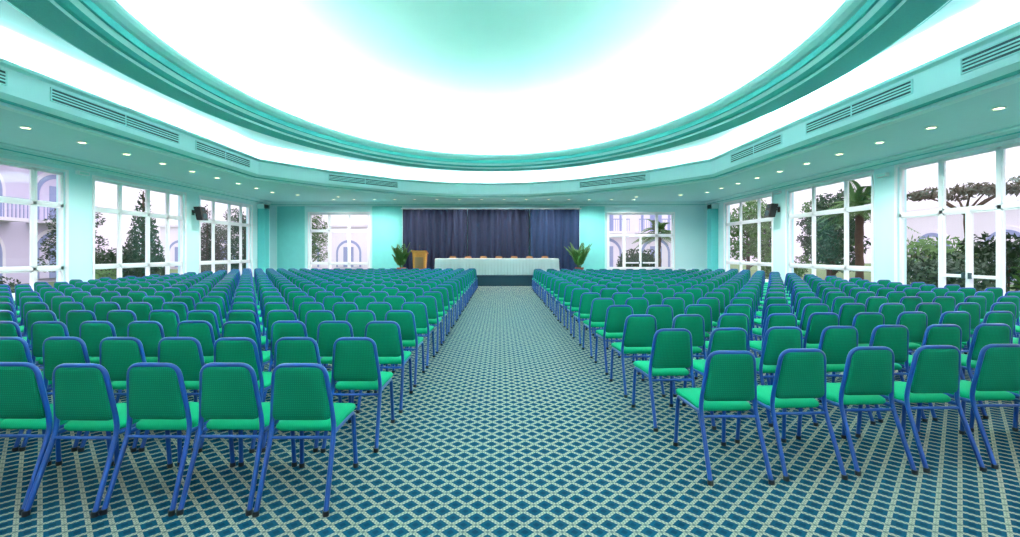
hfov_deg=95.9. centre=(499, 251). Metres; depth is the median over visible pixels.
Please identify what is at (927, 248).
bush
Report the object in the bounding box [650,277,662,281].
banquet chair
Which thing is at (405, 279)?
banquet chair
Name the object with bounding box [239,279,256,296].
banquet chair
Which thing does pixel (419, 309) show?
banquet chair
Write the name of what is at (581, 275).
banquet chair
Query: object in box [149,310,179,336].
banquet chair
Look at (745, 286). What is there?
banquet chair
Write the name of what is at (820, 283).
banquet chair
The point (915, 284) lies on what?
banquet chair
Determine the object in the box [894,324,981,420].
banquet chair
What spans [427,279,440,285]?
banquet chair
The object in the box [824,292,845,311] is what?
banquet chair
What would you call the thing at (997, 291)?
banquet chair
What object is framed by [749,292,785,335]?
banquet chair
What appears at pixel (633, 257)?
bush
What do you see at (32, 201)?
window
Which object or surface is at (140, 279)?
banquet chair
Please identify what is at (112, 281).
banquet chair
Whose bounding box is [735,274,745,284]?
banquet chair
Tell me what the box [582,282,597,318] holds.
banquet chair
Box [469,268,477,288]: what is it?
banquet chair
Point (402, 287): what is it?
banquet chair
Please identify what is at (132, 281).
banquet chair
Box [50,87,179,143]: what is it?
ceiling vent
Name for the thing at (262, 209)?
pilaster
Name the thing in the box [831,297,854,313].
banquet chair
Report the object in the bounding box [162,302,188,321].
banquet chair
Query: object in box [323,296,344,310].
banquet chair
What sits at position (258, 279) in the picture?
banquet chair
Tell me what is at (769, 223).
leafy tree
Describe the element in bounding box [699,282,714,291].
banquet chair
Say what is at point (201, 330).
banquet chair
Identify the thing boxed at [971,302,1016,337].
banquet chair
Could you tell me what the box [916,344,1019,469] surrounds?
banquet chair
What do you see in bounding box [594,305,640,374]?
banquet chair
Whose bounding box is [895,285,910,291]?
banquet chair
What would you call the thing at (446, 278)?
banquet chair
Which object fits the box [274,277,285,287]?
banquet chair
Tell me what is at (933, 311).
banquet chair
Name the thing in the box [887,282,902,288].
banquet chair
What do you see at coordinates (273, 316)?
banquet chair
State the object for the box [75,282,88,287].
banquet chair
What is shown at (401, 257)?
potted palm
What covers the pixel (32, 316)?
banquet chair
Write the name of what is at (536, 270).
banquet chair
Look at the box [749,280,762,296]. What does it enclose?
banquet chair
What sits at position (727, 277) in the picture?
banquet chair
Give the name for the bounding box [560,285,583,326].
banquet chair
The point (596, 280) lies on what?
banquet chair
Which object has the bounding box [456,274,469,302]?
banquet chair
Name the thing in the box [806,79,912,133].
ceiling vent
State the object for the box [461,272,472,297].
banquet chair
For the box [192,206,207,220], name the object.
wall speaker
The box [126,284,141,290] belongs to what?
banquet chair
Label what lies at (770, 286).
banquet chair
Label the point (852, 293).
banquet chair
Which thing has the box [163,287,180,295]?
banquet chair
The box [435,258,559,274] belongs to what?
head table
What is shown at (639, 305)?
banquet chair
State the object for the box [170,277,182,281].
banquet chair
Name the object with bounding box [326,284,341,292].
banquet chair
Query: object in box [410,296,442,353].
banquet chair
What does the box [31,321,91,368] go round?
banquet chair
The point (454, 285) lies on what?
banquet chair
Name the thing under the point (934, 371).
banquet chair
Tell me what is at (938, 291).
banquet chair
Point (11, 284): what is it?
bush
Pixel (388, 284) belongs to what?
banquet chair
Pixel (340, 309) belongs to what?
banquet chair
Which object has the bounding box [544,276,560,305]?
banquet chair
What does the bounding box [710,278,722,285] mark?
banquet chair
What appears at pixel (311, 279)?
banquet chair
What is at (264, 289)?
banquet chair
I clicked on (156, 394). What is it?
banquet chair
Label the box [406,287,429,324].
banquet chair
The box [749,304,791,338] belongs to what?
banquet chair
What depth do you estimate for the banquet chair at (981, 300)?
7.37 m
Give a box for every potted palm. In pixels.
[392,243,410,268]
[565,243,591,269]
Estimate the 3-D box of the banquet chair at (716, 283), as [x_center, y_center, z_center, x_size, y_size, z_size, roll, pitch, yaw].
[5.425,1.152,11.976,0.462,0.895,0.675,0,0,0]
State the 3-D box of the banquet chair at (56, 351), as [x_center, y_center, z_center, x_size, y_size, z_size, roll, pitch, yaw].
[-3.631,1.152,4.021,0.462,0.895,0.675,0,0,1]
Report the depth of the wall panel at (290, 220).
23.94 m
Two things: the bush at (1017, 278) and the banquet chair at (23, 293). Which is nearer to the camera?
the banquet chair at (23, 293)
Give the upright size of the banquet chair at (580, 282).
0.895 m
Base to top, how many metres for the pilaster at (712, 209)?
3.970 m
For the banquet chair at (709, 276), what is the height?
0.895 m
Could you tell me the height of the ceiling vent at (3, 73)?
0.260 m
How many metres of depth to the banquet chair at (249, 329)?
4.68 m
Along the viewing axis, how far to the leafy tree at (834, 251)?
20.24 m
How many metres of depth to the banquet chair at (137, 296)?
8.27 m
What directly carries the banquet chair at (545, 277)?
on the floor
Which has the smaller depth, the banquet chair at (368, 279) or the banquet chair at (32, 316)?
the banquet chair at (32, 316)
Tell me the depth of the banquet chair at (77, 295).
8.24 m
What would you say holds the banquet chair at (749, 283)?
on the floor
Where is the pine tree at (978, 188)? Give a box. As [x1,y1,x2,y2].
[907,175,1019,286]
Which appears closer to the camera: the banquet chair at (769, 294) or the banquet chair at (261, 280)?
the banquet chair at (769, 294)
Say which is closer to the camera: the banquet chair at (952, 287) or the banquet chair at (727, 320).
the banquet chair at (727, 320)
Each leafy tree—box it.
[37,209,109,271]
[204,224,235,259]
[222,207,245,263]
[312,215,327,261]
[730,199,770,269]
[745,216,770,276]
[796,188,870,275]
[799,200,854,275]
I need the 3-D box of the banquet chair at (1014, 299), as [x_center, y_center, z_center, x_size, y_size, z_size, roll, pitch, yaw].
[8.173,1.152,7.579,0.462,0.895,0.675,0,0,0]
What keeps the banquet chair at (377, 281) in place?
on the floor
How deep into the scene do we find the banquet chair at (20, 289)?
9.14 m
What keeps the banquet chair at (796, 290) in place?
on the floor
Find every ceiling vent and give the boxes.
[0,68,7,85]
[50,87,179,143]
[195,140,249,167]
[328,174,397,187]
[579,174,645,187]
[730,134,781,162]
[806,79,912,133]
[960,33,1019,74]
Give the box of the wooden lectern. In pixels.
[411,246,427,268]
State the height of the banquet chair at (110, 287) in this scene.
0.895 m
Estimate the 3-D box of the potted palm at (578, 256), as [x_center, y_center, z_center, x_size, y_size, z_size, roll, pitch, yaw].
[3.894,0.296,22.285,1.330,1.608,1.482,0,0,-20]
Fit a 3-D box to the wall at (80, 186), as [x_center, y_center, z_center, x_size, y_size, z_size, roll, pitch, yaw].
[-12.125,-0.500,10.000,0.250,4.200,28.000,0,0,0]
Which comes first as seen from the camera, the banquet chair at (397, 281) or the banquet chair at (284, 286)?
the banquet chair at (284, 286)
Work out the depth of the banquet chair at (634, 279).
12.68 m
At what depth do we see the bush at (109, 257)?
23.56 m
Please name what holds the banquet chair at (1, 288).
on the floor
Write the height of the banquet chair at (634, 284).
0.895 m
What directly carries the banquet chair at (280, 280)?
on the floor
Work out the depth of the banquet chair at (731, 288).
9.91 m
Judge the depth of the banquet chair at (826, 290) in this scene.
9.05 m
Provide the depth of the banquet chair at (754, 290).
9.03 m
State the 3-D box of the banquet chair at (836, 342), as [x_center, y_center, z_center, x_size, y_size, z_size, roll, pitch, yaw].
[3.243,1.152,4.586,0.462,0.895,0.675,0,0,-3]
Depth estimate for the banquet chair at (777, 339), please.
4.35 m
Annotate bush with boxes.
[0,276,20,292]
[95,247,131,277]
[95,269,122,279]
[201,260,226,271]
[216,256,245,270]
[616,248,659,266]
[761,256,807,278]
[907,234,976,282]
[907,251,995,291]
[950,232,1019,291]
[1010,258,1019,287]
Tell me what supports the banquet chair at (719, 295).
on the floor
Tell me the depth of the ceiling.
12.56 m
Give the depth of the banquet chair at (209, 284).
10.93 m
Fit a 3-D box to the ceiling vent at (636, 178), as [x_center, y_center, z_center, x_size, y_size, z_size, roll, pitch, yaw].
[4.640,-2.950,19.239,3.097,0.260,0.030,0,0,43]
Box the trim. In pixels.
[0,124,1019,205]
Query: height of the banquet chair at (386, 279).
0.895 m
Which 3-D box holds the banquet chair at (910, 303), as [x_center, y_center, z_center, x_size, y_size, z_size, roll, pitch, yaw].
[6.533,1.152,7.495,0.462,0.895,0.675,0,0,-1]
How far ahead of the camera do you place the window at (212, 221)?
20.45 m
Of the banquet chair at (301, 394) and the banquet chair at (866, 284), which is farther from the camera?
the banquet chair at (866, 284)
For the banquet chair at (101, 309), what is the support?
on the floor
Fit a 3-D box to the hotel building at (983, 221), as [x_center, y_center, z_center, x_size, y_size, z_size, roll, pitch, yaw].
[29.900,-1.635,22.500,6.200,6.770,17.400,0,0,0]
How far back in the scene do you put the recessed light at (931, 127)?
9.58 m
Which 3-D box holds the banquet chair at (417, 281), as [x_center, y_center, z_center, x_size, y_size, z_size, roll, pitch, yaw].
[-2.180,1.152,12.021,0.462,0.895,0.675,0,0,0]
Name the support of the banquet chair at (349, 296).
on the floor
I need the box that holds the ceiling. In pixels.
[0,0,1019,201]
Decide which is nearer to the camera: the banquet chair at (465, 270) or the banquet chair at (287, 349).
the banquet chair at (287, 349)
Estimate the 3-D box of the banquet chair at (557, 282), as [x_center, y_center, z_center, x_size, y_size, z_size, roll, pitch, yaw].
[1.583,1.152,11.980,0.462,0.895,0.675,0,0,1]
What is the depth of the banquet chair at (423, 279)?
12.72 m
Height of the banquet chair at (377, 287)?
0.895 m
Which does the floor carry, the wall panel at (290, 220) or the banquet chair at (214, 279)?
the banquet chair at (214, 279)
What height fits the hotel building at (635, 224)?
7.800 m
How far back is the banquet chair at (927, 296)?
8.23 m
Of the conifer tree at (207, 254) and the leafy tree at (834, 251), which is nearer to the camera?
the leafy tree at (834, 251)
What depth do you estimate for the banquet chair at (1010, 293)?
8.28 m
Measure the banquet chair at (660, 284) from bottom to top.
0.895 m
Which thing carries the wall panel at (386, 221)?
attached to the wall at (690, 221)
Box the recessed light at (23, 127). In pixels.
[18,126,32,129]
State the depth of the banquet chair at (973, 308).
6.42 m
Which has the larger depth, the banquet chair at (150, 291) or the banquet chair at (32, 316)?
the banquet chair at (150, 291)
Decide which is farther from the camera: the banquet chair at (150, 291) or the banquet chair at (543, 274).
the banquet chair at (543, 274)
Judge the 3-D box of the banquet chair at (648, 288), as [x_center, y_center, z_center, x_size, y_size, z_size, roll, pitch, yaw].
[3.235,1.152,10.116,0.462,0.895,0.675,0,0,-1]
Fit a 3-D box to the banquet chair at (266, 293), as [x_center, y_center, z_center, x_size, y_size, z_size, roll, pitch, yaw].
[-4.115,1.152,8.463,0.462,0.895,0.675,0,0,0]
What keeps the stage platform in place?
on the floor
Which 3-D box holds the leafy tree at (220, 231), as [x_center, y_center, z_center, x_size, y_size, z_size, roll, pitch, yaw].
[-21.962,-0.344,35.944,2.545,4.416,2.616,0,0,-2]
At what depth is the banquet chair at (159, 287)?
10.03 m
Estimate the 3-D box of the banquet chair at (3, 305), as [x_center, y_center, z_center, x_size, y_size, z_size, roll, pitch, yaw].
[-7.039,1.152,6.674,0.462,0.895,0.675,0,0,1]
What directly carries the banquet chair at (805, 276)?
on the floor
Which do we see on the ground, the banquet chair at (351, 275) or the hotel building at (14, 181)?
the hotel building at (14, 181)
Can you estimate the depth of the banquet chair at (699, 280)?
12.69 m
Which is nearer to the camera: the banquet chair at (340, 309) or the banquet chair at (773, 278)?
the banquet chair at (340, 309)
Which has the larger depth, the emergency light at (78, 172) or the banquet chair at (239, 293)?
the emergency light at (78, 172)
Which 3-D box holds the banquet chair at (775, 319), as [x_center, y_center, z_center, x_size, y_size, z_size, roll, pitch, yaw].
[3.241,1.152,5.489,0.462,0.895,0.675,0,0,-2]
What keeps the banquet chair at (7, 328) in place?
on the floor
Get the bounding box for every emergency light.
[75,170,89,175]
[876,173,889,177]
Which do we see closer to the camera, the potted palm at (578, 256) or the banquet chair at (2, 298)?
the banquet chair at (2, 298)
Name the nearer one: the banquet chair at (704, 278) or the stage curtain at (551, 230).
the banquet chair at (704, 278)
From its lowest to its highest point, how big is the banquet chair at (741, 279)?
0.895 m
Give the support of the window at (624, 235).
in the wall at (690, 221)
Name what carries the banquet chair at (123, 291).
on the floor
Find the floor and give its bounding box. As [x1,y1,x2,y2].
[0,286,1019,536]
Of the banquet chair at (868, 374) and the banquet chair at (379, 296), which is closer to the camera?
the banquet chair at (868, 374)
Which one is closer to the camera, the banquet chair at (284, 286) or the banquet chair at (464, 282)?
the banquet chair at (284, 286)
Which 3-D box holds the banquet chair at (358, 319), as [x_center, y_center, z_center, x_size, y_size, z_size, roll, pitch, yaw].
[-1.699,1.152,5.792,0.462,0.895,0.675,0,0,0]
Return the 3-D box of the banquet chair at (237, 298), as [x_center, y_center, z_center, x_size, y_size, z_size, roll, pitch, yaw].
[-4.114,1.152,7.582,0.462,0.895,0.675,0,0,1]
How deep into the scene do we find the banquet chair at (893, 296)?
8.21 m
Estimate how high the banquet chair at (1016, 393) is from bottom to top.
0.895 m
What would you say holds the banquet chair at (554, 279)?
on the floor
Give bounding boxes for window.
[0,157,68,299]
[92,175,186,278]
[199,195,253,275]
[308,212,369,269]
[607,212,674,269]
[723,192,772,281]
[785,170,873,281]
[894,138,1019,295]
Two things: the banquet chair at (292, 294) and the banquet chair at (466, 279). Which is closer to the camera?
the banquet chair at (292, 294)
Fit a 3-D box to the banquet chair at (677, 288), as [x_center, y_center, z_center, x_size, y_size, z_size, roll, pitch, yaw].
[3.780,1.152,10.102,0.462,0.895,0.675,0,0,0]
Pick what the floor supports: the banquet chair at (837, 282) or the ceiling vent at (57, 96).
the banquet chair at (837, 282)
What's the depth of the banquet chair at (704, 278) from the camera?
13.61 m
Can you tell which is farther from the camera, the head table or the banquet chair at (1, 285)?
the head table
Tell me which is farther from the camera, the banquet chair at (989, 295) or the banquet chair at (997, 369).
the banquet chair at (989, 295)
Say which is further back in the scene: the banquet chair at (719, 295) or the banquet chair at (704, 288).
the banquet chair at (704, 288)
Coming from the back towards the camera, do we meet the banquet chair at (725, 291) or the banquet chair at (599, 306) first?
the banquet chair at (725, 291)
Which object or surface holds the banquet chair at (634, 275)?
on the floor
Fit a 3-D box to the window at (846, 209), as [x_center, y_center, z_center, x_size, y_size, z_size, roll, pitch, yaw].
[10.815,-0.550,15.325,0.230,3.640,4.090,0,0,0]
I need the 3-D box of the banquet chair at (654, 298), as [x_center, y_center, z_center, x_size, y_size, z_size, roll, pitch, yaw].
[2.673,1.152,8.249,0.462,0.895,0.675,0,0,1]
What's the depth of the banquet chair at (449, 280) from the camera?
11.82 m
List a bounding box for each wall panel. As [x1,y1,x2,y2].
[276,206,305,269]
[371,206,402,268]
[579,206,605,270]
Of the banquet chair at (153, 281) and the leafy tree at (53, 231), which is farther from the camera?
the leafy tree at (53, 231)
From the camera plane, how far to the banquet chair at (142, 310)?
6.47 m
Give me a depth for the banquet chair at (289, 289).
9.14 m
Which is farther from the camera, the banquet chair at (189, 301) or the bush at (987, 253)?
the bush at (987, 253)
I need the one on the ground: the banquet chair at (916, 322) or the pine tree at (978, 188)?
the pine tree at (978, 188)
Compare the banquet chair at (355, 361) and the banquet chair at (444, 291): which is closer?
the banquet chair at (355, 361)
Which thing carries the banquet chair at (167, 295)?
on the floor
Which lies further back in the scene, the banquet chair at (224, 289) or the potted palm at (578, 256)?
the potted palm at (578, 256)
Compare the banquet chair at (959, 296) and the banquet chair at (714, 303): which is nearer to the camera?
the banquet chair at (714, 303)
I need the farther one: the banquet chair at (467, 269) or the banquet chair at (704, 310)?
the banquet chair at (467, 269)
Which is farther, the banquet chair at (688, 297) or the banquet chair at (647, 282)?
the banquet chair at (647, 282)
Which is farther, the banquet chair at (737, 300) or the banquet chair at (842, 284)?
the banquet chair at (842, 284)
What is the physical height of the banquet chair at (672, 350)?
0.895 m
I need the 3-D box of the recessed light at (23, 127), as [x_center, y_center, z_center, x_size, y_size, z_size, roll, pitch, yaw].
[-9.900,-2.591,9.600,0.220,0.018,0.220,0,0,0]
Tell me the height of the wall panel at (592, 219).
3.860 m
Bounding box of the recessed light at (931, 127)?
[924,126,938,129]
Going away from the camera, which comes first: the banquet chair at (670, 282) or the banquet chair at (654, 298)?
the banquet chair at (654, 298)
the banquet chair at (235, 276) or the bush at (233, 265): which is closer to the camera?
the banquet chair at (235, 276)
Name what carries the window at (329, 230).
in the wall at (690, 221)
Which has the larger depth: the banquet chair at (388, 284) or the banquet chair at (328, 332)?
the banquet chair at (388, 284)
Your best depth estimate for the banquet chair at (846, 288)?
9.97 m
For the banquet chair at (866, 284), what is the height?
0.895 m
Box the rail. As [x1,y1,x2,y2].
[401,208,581,208]
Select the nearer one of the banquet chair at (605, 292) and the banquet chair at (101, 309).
the banquet chair at (101, 309)
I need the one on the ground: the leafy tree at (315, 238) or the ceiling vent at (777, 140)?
the leafy tree at (315, 238)
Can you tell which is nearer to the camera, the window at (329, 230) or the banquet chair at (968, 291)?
the banquet chair at (968, 291)
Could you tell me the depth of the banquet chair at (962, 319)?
5.47 m
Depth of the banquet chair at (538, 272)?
17.39 m
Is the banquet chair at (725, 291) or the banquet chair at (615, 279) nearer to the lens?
the banquet chair at (725, 291)
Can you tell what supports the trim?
attached to the wall at (884, 186)
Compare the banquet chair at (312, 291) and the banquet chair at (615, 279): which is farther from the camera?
the banquet chair at (615, 279)
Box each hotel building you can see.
[0,164,97,284]
[157,224,367,268]
[609,215,670,266]
[907,163,1019,284]
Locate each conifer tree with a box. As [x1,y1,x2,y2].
[116,190,164,277]
[201,202,221,270]
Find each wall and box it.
[0,153,269,300]
[270,206,706,270]
[718,138,1019,284]
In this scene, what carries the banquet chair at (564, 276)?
on the floor
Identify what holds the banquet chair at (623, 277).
on the floor
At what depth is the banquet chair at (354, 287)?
10.05 m
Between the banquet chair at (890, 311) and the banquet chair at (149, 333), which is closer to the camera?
the banquet chair at (149, 333)
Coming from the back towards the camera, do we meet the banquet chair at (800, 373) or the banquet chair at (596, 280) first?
the banquet chair at (596, 280)
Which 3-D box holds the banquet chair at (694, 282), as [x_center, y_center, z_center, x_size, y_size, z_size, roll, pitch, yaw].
[4.880,1.152,11.965,0.462,0.895,0.675,0,0,-1]
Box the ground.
[11,263,1014,290]
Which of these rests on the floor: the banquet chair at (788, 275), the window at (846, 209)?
the banquet chair at (788, 275)
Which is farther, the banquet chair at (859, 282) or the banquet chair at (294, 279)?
the banquet chair at (294, 279)
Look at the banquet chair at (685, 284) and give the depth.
10.80 m
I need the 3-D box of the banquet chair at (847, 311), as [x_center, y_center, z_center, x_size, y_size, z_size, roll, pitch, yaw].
[4.885,1.152,6.548,0.462,0.895,0.675,0,0,0]
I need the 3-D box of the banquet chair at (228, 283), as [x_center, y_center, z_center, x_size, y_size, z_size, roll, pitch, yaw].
[-6.544,1.152,11.113,0.462,0.895,0.675,0,0,-1]
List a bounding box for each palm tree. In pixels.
[632,219,670,266]
[808,180,917,279]
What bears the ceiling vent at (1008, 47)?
in the ceiling
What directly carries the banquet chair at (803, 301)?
on the floor
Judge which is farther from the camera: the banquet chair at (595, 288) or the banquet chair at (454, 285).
the banquet chair at (454, 285)
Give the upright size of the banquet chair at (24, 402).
0.895 m
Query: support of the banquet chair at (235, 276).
on the floor
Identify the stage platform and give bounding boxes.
[472,275,533,285]
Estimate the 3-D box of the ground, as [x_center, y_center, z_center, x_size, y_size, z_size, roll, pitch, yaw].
[0.000,1.765,20.000,120.000,0.170,100.000,0,0,0]
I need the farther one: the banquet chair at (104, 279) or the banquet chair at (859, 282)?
the banquet chair at (104, 279)
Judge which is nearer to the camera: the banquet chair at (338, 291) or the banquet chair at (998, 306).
the banquet chair at (998, 306)
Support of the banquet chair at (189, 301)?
on the floor
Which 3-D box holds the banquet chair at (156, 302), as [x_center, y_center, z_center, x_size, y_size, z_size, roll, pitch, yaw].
[-5.568,1.152,7.579,0.462,0.895,0.675,0,0,0]
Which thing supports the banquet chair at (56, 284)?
on the floor
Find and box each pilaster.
[257,204,269,272]
[707,204,718,270]
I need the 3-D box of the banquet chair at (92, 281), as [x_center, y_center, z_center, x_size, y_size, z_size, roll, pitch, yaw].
[-10.428,1.152,12.014,0.462,0.895,0.675,0,0,1]
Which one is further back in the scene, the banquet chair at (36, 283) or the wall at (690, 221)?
the wall at (690, 221)
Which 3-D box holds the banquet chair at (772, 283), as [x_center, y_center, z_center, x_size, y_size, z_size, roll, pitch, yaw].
[6.520,1.152,11.021,0.462,0.895,0.675,0,0,1]
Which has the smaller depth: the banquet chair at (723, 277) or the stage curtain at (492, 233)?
the banquet chair at (723, 277)
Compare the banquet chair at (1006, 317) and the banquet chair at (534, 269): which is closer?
the banquet chair at (1006, 317)
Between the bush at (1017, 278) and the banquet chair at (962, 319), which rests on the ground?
the bush at (1017, 278)
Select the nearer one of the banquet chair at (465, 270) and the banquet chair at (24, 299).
the banquet chair at (24, 299)
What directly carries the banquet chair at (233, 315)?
on the floor
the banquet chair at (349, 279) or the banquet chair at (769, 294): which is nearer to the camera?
the banquet chair at (769, 294)
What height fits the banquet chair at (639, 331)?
0.895 m
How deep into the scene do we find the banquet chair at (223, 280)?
11.82 m
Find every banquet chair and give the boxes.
[0,284,14,303]
[0,287,19,308]
[0,291,19,317]
[0,296,23,325]
[0,302,26,335]
[0,310,30,344]
[0,321,42,362]
[0,337,51,451]
[0,362,113,514]
[0,418,51,465]
[15,284,31,304]
[15,287,33,310]
[19,291,39,316]
[19,337,112,451]
[20,296,58,325]
[21,363,172,517]
[22,302,48,366]
[26,310,56,349]
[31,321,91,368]
[34,282,47,290]
[36,284,51,293]
[40,287,57,301]
[44,291,63,309]
[51,296,74,320]
[54,282,68,289]
[58,284,74,293]
[59,302,84,324]
[64,287,81,295]
[66,310,96,337]
[69,279,82,285]
[71,291,91,302]
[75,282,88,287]
[78,337,146,451]
[79,321,117,392]
[81,284,96,291]
[82,296,104,311]
[87,279,100,284]
[90,287,107,295]
[94,302,120,320]
[95,282,109,286]
[99,277,110,281]
[99,362,235,516]
[100,291,120,301]
[104,284,119,290]
[107,279,120,283]
[107,310,136,336]
[110,296,132,309]
[114,287,131,295]
[115,321,198,402]
[116,282,129,286]
[117,277,128,281]
[125,279,138,283]
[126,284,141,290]
[126,302,152,320]
[127,291,146,301]
[135,277,146,281]
[136,282,150,286]
[138,287,156,295]
[139,337,204,451]
[142,296,164,309]
[145,279,158,283]
[148,284,164,290]
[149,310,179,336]
[152,277,164,281]
[154,291,174,301]
[156,282,170,287]
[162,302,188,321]
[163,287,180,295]
[164,279,177,285]
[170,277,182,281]
[171,284,187,292]
[172,296,194,310]
[176,362,296,515]
[177,282,191,287]
[177,320,214,364]
[180,291,200,304]
[182,279,195,285]
[186,310,221,340]
[187,287,205,299]
[191,276,202,281]
[192,284,208,295]
[195,302,222,336]
[198,282,212,291]
[198,337,271,452]
[201,279,214,287]
[201,296,226,323]
[204,278,216,284]
[207,276,219,282]
[207,291,229,314]
[211,287,231,310]
[214,284,232,303]
[217,282,234,297]
[220,279,234,295]
[222,321,273,368]
[223,277,236,289]
[226,274,237,287]
[227,310,270,347]
[231,302,265,334]
[233,296,261,323]
[235,287,259,309]
[235,291,260,316]
[238,282,257,300]
[238,284,259,304]
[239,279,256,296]
[252,363,358,517]
[256,278,267,293]
[257,279,270,296]
[257,282,273,300]
[258,284,273,304]
[260,287,278,309]
[260,291,280,316]
[261,296,297,334]
[261,302,289,348]
[261,337,341,452]
[262,310,297,371]
[262,321,326,401]
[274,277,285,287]
[276,279,289,288]
[278,282,291,291]
[280,284,296,297]
[284,287,301,302]
[287,291,307,309]
[289,276,300,281]
[292,278,303,284]
[292,296,315,318]
[295,279,308,287]
[298,302,324,365]
[299,282,313,290]
[303,284,318,294]
[305,310,335,341]
[308,287,325,297]
[309,277,321,282]
[314,279,327,286]
[315,291,334,303]
[317,321,369,402]
[320,282,334,289]
[320,337,394,452]
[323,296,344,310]
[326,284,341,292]
[327,278,338,281]
[327,302,357,365]
[333,279,345,283]
[334,287,351,295]
[340,282,354,286]
[342,291,361,301]
[345,277,355,281]
[346,310,388,371]
[348,284,363,290]
[349,274,358,277]
[352,279,365,283]
[354,296,375,309]
[356,321,412,413]
[357,287,374,295]
[361,282,374,286]
[363,277,374,281]
[366,302,391,365]
[369,291,388,301]
[370,284,385,290]
[371,279,383,283]
[380,277,391,281]
[380,310,424,386]
[381,282,395,286]
[381,287,398,295]
[383,296,406,350]
[389,279,402,283]
[393,284,408,290]
[395,302,434,367]
[396,291,421,334]
[398,277,409,281]
[401,282,415,287]
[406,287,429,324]
[409,279,421,284]
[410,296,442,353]
[415,284,431,324]
[416,277,427,282]
[419,291,447,342]
[422,282,436,287]
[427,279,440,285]
[430,287,452,333]
[433,278,445,310]
[434,284,456,325]
[437,276,448,281]
[440,282,460,319]
[444,279,462,314]
[451,278,465,310]
[453,276,467,306]
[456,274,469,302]
[459,273,470,297]
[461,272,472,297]
[464,271,473,294]
[465,270,474,292]
[467,269,475,290]
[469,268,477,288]
[532,269,541,288]
[533,270,543,291]
[535,271,547,294]
[537,272,547,296]
[539,273,551,299]
[542,274,556,302]
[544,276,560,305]
[548,277,565,310]
[551,279,567,314]
[555,282,576,320]
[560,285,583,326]
[561,274,572,301]
[566,276,576,281]
[566,288,593,334]
[567,277,582,306]
[573,292,603,345]
[576,280,589,311]
[579,274,589,279]
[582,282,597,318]
[582,298,620,357]
[584,276,595,281]
[585,285,606,318]
[591,278,603,283]
[593,288,617,327]
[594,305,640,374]
[596,274,606,277]
[598,280,611,284]
[603,276,613,279]
[606,282,620,287]
[609,314,665,397]
[610,277,622,281]
[611,292,632,343]
[615,298,648,355]
[616,285,631,291]
[620,280,632,284]
[621,276,632,279]
[628,288,645,297]
[630,282,644,287]
[631,278,642,281]
[631,328,700,431]
[632,274,641,277]
[632,305,673,362]
[640,276,651,279]
[641,280,654,284]
[642,285,657,291]
[642,292,662,305]
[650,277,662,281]
[653,282,667,288]
[653,314,705,396]
[657,288,674,298]
[659,276,669,280]
[661,298,684,317]
[663,280,676,285]
[667,285,683,292]
[670,277,682,282]
[673,292,693,307]
[673,350,774,485]
[677,282,691,289]
[679,276,689,281]
[682,327,761,429]
[683,274,693,278]
[684,280,697,285]
[684,288,707,332]
[684,304,712,359]
[690,278,702,284]
[692,285,713,326]
[694,313,757,384]
[696,276,707,281]
[697,297,719,354]
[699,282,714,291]
[701,274,711,279]
[704,292,724,340]
[705,280,718,287]
[706,304,757,357]
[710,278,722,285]
[712,288,729,306]
[714,276,725,283]
[714,297,760,356]
[718,274,728,281]
[718,285,734,301]
[720,292,761,340]
[723,282,738,294]
[725,288,761,327]
[727,280,740,290]
[731,278,743,288]
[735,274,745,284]
[735,348,847,481]
[743,285,761,318]
[746,282,761,300]
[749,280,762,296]
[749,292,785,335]
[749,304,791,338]
[749,313,796,384]
[754,285,783,318]
[754,297,787,326]
[756,326,817,426]
[758,288,785,310]
[760,282,783,300]
[763,277,781,293]
[763,280,783,296]
[784,274,797,287]
[784,276,799,290]
[785,278,801,293]
[786,280,804,296]
[786,282,807,300]
[788,285,809,305]
[791,288,811,310]
[792,292,815,326]
[796,297,821,327]
[796,346,918,475]
[799,304,829,338]
[803,274,814,281]
[803,312,838,348]
[806,276,817,282]
[808,277,821,288]
[811,280,825,293]
[816,282,831,296]
[817,285,834,298]
[818,326,875,424]
[821,288,840,303]
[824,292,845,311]
[825,276,836,281]
[829,278,841,284]
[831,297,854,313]
[831,325,927,422]
[834,280,847,287]
[838,303,865,325]
[839,282,853,291]
[842,284,859,296]
[848,278,861,283]
[848,288,867,298]
[852,312,894,380]
[855,280,868,287]
[855,291,875,304]
[855,345,986,472]
[863,282,877,289]
[865,296,887,311]
[868,284,884,293]
[876,288,894,296]
[877,280,890,287]
[879,303,911,354]
[886,291,905,302]
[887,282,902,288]
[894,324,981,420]
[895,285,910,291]
[896,311,927,381]
[899,296,922,311]
[902,311,970,372]
[903,288,920,295]
[910,282,925,287]
[910,303,941,350]
[916,291,935,302]
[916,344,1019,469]
[919,285,935,290]
[931,288,948,296]
[932,296,967,353]
[944,284,960,290]
[944,291,972,337]
[954,302,980,336]
[958,287,975,297]
[961,323,1010,418]
[962,311,1013,369]
[964,296,986,323]
[969,391,1019,431]
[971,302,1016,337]
[974,291,993,311]
[980,296,1019,325]
[985,287,1002,302]
[986,291,1019,316]
[1013,336,1019,344]
[1015,326,1019,334]
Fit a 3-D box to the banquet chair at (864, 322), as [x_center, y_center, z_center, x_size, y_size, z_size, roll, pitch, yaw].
[4.324,1.152,5.573,0.462,0.895,0.675,0,0,0]
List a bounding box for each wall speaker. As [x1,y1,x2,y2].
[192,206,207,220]
[764,203,779,217]
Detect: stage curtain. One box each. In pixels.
[403,209,466,269]
[468,209,528,257]
[530,209,578,270]
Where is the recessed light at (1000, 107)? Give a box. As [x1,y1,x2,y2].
[990,106,1007,110]
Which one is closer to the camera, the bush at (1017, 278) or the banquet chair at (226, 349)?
the banquet chair at (226, 349)
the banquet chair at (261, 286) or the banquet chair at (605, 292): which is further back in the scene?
the banquet chair at (261, 286)
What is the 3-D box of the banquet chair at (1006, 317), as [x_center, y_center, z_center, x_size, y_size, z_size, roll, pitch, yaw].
[5.975,1.152,5.697,0.462,0.895,0.675,0,0,-2]

